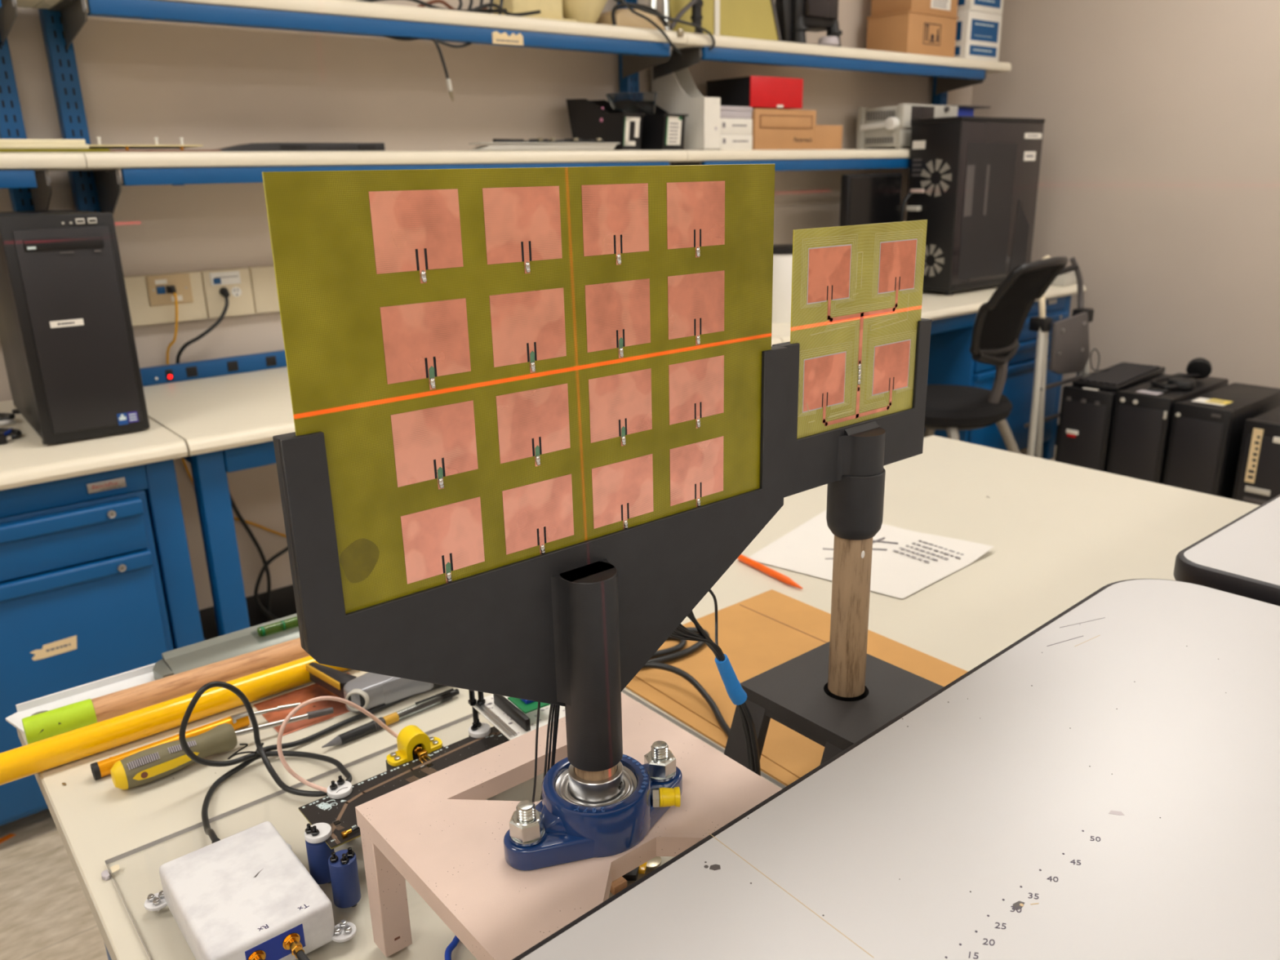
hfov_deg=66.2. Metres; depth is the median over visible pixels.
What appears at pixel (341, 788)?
capacitor
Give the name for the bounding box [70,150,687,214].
wall shelf
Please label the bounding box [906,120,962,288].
grille
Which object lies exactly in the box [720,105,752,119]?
carton
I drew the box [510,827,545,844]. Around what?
nut
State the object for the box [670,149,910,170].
wall shelf
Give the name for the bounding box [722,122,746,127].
print
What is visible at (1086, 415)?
computer tower
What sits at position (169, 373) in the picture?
switch
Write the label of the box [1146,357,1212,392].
headset
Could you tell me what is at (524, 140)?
clip
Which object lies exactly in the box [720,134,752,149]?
carton
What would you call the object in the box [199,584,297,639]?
baseboard
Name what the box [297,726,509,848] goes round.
board
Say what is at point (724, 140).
print
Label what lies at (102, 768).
screwdriver
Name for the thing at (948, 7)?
cardboard box
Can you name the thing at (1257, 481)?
computer tower
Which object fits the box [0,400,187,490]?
countertop
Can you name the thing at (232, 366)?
socket
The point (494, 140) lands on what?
clip
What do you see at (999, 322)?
chair
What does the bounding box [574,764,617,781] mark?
shaft
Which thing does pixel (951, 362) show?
base cabinet
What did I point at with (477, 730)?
board standoff
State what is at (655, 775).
washer
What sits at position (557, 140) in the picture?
clip
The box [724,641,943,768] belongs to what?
stand
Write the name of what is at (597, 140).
clip
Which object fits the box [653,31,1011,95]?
wall shelf
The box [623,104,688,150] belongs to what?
storage bin
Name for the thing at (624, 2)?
cable
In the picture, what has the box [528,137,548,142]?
clip
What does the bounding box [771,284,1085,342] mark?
countertop
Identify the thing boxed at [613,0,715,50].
cable
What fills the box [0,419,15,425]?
cable
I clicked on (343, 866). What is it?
capacitor
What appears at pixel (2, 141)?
board
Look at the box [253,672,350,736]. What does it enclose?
sheet
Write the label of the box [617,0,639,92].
upright
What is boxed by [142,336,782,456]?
countertop
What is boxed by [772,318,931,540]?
holder
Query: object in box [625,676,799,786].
cardboard sheet
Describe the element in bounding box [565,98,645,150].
storage bin
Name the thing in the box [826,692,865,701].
ring
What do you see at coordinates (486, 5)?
cable
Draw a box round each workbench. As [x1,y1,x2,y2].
[0,400,204,649]
[139,336,782,640]
[771,284,1085,459]
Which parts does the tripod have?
leg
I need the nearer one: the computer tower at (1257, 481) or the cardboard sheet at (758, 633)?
the cardboard sheet at (758, 633)
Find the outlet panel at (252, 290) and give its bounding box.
[124,265,279,326]
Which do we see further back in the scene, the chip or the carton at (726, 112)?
the carton at (726, 112)
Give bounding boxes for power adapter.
[0,432,11,444]
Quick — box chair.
[923,256,1068,453]
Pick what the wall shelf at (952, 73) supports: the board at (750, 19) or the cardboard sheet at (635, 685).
the board at (750, 19)
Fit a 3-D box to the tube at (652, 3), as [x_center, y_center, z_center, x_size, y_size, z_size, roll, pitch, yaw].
[0.060,-1.633,3.235,0.105,0.304,0.058,-15,22,-37]
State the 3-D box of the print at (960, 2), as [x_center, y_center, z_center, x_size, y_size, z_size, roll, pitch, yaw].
[1.367,-2.137,4.278,0.001,0.137,0.120,-15,22,-37]
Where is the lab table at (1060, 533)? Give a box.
[13,435,1259,959]
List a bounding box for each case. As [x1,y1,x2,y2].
[957,106,973,116]
[1050,271,1076,286]
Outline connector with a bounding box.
[351,825,359,832]
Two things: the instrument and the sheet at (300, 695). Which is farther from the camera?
the instrument
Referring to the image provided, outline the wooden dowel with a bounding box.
[827,535,872,697]
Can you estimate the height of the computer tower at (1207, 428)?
0.484 m
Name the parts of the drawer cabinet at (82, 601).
pull, drawer, pull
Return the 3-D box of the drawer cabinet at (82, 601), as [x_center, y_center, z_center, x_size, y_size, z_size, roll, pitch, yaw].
[-1.415,0.331,2.199,0.547,0.650,0.590,-15,22,-37]
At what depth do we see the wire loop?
4.04 m
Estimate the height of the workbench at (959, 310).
0.810 m
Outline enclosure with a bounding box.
[144,821,356,959]
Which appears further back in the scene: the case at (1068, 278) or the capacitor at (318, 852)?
the case at (1068, 278)
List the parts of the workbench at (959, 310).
rail, maker plate, leg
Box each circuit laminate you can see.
[0,148,109,151]
[109,150,221,151]
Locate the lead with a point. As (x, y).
(437, 42)
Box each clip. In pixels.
[493,138,511,142]
[510,138,524,142]
[524,140,536,142]
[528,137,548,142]
[548,137,559,142]
[555,139,570,142]
[564,137,582,142]
[578,140,589,142]
[587,137,604,142]
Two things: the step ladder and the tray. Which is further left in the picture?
the tray
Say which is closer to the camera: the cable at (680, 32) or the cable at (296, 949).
the cable at (296, 949)
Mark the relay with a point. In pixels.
(632, 875)
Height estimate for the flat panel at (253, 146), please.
0.025 m
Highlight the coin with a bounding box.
[646,856,661,868]
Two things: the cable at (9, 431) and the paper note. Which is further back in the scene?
the cable at (9, 431)
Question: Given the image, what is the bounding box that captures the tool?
[305,662,444,712]
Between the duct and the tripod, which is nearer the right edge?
the tripod
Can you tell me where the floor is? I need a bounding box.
[0,444,1056,959]
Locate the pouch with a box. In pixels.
[594,2,667,30]
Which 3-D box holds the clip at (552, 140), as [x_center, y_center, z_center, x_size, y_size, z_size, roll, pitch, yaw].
[-0.274,-1.050,3.034,0.060,0.015,0.023,-13,21,-34]
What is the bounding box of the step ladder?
[1023,255,1093,458]
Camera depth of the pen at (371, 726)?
1.07 m
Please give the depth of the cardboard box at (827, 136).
3.85 m
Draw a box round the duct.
[493,0,577,22]
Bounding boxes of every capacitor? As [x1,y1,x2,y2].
[304,822,334,884]
[326,775,352,799]
[328,847,360,908]
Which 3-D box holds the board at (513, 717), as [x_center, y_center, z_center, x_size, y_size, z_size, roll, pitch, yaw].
[-0.116,0.222,0.963,0.078,0.052,0.087,-13,21,-34]
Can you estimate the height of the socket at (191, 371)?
0.028 m
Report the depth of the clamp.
0.93 m
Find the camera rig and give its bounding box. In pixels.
[774,0,842,46]
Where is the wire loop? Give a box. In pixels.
[1083,348,1109,374]
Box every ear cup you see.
[1166,377,1195,389]
[1186,357,1212,379]
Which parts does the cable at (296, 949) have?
cord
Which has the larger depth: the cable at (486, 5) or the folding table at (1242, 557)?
the cable at (486, 5)
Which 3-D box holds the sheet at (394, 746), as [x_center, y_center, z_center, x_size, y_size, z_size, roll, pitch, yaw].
[-0.122,0.332,0.856,0.529,0.005,0.454,-15,22,-37]
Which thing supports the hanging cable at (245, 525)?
hanging from the workbench at (228, 423)
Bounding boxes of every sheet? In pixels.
[104,689,786,959]
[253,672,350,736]
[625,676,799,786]
[635,589,968,777]
[953,104,990,109]
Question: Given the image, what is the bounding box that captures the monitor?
[839,173,902,226]
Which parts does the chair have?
leg, leg, seat, stem, leg, frame, backrest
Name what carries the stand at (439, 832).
on the sheet at (394, 746)
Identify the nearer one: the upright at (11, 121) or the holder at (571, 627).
the holder at (571, 627)
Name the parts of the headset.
cord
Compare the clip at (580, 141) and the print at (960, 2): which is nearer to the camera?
the clip at (580, 141)
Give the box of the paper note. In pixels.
[748,510,994,599]
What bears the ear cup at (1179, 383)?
on the headset
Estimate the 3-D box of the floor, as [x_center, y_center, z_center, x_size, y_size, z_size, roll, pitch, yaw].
[1.009,1.145,0.893,6.960,0.100,6.330,-15,22,-37]
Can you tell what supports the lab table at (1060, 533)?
on the floor
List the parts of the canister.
lid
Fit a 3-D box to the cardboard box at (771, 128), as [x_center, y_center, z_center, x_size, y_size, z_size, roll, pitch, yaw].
[0.471,-1.327,3.734,0.335,0.141,0.233,-15,22,-37]
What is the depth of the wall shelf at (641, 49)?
2.59 m
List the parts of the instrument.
handle, knob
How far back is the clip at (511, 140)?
2.96 m
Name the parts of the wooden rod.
rod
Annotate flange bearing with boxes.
[503,740,682,871]
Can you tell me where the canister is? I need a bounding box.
[772,244,792,323]
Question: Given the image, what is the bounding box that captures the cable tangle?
[456,0,503,14]
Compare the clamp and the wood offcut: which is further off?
the clamp
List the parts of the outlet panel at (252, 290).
network plate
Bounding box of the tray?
[468,142,620,150]
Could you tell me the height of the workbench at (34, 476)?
0.810 m
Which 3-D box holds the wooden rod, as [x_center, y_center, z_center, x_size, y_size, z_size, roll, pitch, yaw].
[-0.424,0.211,1.218,0.587,0.031,0.031,-14,22,-36]
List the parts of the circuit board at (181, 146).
post, post, post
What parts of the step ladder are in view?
leg, leg, handrail, handrail, leg, leg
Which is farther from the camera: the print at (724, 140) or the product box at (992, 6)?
the product box at (992, 6)
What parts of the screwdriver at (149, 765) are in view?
yellow panel, handle, blade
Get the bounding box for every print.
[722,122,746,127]
[722,138,747,143]
[793,137,812,142]
[954,21,962,55]
[957,0,964,5]
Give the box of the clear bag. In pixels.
[605,92,657,114]
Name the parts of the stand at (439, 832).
leg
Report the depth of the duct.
2.95 m
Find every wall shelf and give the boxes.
[0,0,42,45]
[0,151,86,210]
[33,0,687,78]
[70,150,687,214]
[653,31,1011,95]
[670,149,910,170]
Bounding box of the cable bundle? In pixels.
[670,589,760,776]
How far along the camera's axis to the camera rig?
3.65 m
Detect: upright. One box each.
[0,36,34,211]
[38,8,100,212]
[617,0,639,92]
[932,76,947,105]
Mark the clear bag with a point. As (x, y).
(624, 101)
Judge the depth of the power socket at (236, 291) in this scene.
2.78 m
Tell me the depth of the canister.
3.44 m
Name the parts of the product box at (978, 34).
blue panel, blue panel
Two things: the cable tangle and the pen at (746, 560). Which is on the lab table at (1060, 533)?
the pen at (746, 560)
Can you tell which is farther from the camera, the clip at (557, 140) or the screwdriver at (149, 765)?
the clip at (557, 140)
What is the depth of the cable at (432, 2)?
2.76 m
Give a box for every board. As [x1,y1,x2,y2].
[0,138,85,144]
[0,144,88,148]
[88,137,202,150]
[262,163,774,613]
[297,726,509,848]
[467,689,565,740]
[669,0,782,40]
[790,219,927,439]
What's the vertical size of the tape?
0.001 m
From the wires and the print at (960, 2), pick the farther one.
the print at (960, 2)
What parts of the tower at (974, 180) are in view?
panel, panel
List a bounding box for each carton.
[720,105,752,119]
[720,118,752,134]
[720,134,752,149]
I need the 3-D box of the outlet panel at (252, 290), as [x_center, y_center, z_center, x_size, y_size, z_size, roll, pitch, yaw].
[-0.899,-0.601,2.988,2.080,0.131,0.040,-15,22,-37]
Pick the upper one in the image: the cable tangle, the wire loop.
the cable tangle
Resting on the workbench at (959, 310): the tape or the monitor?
the monitor
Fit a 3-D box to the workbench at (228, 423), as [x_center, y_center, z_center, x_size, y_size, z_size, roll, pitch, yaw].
[-0.476,0.011,3.011,1.835,0.856,0.750,-15,22,-37]
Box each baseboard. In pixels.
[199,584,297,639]
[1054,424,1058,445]
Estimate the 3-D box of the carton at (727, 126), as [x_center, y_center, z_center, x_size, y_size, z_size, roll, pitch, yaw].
[0.292,-1.274,3.550,0.164,0.053,0.158,-15,22,-37]
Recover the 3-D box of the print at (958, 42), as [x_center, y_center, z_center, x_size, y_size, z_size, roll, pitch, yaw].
[1.363,-1.943,4.332,0.001,0.136,0.120,-15,22,-37]
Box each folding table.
[511,578,1279,959]
[1173,494,1279,605]
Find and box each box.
[706,75,803,109]
[750,108,816,149]
[814,124,842,149]
[866,9,958,57]
[871,0,958,16]
[954,10,1002,61]
[957,0,1003,14]
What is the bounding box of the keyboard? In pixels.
[1072,361,1165,391]
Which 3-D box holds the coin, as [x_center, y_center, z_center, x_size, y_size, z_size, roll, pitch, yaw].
[0.009,0.329,0.848,0.019,0.002,0.019,-15,22,-37]
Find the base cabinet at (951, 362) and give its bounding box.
[924,308,1067,451]
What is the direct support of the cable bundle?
on the sheet at (394, 746)
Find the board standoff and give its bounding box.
[468,718,490,737]
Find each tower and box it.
[0,209,150,444]
[899,115,1044,295]
[1054,373,1171,472]
[1106,372,1228,484]
[1163,382,1279,498]
[1231,406,1279,505]
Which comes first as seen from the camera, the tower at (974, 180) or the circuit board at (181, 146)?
the circuit board at (181, 146)
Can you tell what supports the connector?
attached to the board at (340, 814)
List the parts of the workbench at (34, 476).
rail, maker plate, leg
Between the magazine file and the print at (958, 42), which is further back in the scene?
the print at (958, 42)
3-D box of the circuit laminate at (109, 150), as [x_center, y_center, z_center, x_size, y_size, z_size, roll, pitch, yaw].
[-1.203,-0.812,2.432,0.253,0.004,0.220,-15,22,-37]
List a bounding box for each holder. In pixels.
[272,345,787,771]
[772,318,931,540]
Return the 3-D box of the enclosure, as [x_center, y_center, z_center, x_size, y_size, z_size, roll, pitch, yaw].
[-0.314,0.337,0.783,0.122,0.038,0.156,-15,22,-37]
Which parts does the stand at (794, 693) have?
leg, leg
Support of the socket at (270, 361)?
attached to the workbench at (228, 423)
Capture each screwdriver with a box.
[90,702,300,780]
[110,706,333,789]
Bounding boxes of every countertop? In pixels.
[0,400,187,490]
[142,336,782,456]
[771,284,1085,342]
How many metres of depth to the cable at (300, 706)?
0.88 m
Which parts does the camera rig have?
plate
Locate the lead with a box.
[382,35,472,101]
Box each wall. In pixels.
[0,0,972,610]
[971,0,1279,424]
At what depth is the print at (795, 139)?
3.72 m
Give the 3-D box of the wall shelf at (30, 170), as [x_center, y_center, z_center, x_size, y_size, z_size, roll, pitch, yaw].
[-2.041,-0.484,1.796,1.824,0.208,0.268,-15,22,-37]
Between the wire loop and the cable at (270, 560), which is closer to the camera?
the cable at (270, 560)
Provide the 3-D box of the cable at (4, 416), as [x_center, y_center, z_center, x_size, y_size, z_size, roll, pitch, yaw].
[-1.504,-0.136,2.229,0.140,0.025,0.141,-15,22,-37]
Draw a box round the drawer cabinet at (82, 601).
[0,489,173,825]
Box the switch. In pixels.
[164,368,173,381]
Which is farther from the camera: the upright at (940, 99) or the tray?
the upright at (940, 99)
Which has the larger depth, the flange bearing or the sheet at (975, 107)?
the sheet at (975, 107)
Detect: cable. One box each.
[0,413,15,420]
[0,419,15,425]
[0,427,21,438]
[2,427,13,435]
[166,286,286,537]
[175,287,229,363]
[178,681,415,843]
[229,492,273,621]
[253,546,288,620]
[276,695,398,792]
[289,942,309,959]
[355,0,506,13]
[417,0,487,9]
[444,935,459,959]
[470,2,541,16]
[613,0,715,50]
[620,0,681,54]
[642,662,730,737]
[647,626,709,663]
[650,635,686,658]
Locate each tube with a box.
[0,655,349,785]
[648,0,670,30]
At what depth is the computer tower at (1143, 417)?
3.74 m
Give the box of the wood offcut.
[609,876,626,894]
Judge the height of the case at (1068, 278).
0.070 m
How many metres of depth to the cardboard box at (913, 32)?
4.09 m
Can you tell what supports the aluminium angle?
on the lab table at (1060, 533)
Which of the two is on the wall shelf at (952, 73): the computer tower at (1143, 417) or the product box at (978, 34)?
the product box at (978, 34)
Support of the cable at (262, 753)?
on the lab table at (1060, 533)
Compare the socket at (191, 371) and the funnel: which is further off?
the funnel
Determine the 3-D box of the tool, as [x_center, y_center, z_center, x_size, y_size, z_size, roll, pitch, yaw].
[-0.276,0.218,1.177,0.210,0.033,0.118,-15,22,-37]
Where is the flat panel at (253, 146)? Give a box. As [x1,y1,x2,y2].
[212,142,385,151]
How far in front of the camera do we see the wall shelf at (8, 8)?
2.21 m
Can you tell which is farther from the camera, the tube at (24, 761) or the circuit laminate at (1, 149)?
the circuit laminate at (1, 149)
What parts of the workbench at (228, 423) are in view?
rail, power strip, leg, rail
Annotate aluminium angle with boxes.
[5,662,155,733]
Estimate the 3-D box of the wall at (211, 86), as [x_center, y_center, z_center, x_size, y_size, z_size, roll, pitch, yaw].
[-1.073,-0.915,2.839,7.160,2.750,0.100,-15,22,-37]
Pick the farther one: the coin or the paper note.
the paper note
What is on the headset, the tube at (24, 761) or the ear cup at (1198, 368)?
the ear cup at (1198, 368)
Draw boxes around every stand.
[355,692,781,959]
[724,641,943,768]
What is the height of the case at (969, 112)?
0.178 m
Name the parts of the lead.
cord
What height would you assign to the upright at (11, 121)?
1.590 m
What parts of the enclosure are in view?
connector panel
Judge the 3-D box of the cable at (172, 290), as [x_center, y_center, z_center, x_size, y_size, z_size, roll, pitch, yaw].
[-1.143,-0.146,2.886,0.409,0.863,0.061,-15,22,-37]
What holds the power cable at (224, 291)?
attached to the outlet panel at (252, 290)
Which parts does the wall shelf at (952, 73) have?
plastic cap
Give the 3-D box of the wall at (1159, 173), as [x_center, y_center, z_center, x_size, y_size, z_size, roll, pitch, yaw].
[3.727,-0.930,2.565,0.100,2.750,6.430,-15,22,-37]
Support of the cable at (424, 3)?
on the wall shelf at (641, 49)
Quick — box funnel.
[561,0,607,23]
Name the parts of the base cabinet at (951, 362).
pull, drawer, drawer, pull, drawer, pull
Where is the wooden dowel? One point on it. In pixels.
(852, 558)
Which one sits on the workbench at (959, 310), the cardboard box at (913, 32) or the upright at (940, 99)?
the upright at (940, 99)
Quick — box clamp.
[386,724,443,770]
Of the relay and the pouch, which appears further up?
the pouch
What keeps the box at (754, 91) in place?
on the cardboard box at (771, 128)
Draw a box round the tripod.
[668,0,703,33]
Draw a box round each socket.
[186,365,198,377]
[226,360,238,371]
[231,286,241,297]
[265,355,276,366]
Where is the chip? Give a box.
[638,862,647,873]
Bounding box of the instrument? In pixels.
[856,103,958,149]
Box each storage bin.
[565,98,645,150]
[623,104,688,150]
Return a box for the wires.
[532,702,559,802]
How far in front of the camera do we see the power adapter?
2.06 m
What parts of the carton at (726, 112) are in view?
lid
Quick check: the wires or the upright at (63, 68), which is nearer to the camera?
the wires
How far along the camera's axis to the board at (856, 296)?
0.80 m
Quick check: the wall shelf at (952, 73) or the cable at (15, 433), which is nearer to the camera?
the cable at (15, 433)
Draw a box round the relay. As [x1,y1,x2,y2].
[622,866,639,880]
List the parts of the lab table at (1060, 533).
leg, rubber foot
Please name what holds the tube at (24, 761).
on the lab table at (1060, 533)
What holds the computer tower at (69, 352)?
on the workbench at (34, 476)
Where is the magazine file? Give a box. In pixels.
[650,66,719,150]
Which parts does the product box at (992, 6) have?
blue panel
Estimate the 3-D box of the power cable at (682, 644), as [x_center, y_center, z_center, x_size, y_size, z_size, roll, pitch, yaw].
[-0.047,0.211,1.223,0.213,0.011,0.062,-2,17,-2]
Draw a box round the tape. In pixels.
[0,833,16,843]
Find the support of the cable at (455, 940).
on the sheet at (394, 746)
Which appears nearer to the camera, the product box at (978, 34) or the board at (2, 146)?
the board at (2, 146)
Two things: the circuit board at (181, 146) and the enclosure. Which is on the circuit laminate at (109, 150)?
the circuit board at (181, 146)
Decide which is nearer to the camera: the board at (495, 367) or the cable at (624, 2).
the board at (495, 367)
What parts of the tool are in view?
grip trim, panel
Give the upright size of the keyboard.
0.032 m
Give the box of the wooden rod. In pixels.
[22,637,309,744]
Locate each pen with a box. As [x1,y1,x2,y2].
[321,688,459,747]
[737,554,802,589]
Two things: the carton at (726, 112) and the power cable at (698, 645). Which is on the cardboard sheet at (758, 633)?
the power cable at (698, 645)
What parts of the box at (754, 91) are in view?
panel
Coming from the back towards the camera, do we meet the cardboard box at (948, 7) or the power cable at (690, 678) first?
the cardboard box at (948, 7)
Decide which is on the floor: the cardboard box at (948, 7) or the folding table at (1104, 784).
the folding table at (1104, 784)
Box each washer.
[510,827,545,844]
[650,771,675,781]
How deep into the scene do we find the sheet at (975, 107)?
4.41 m

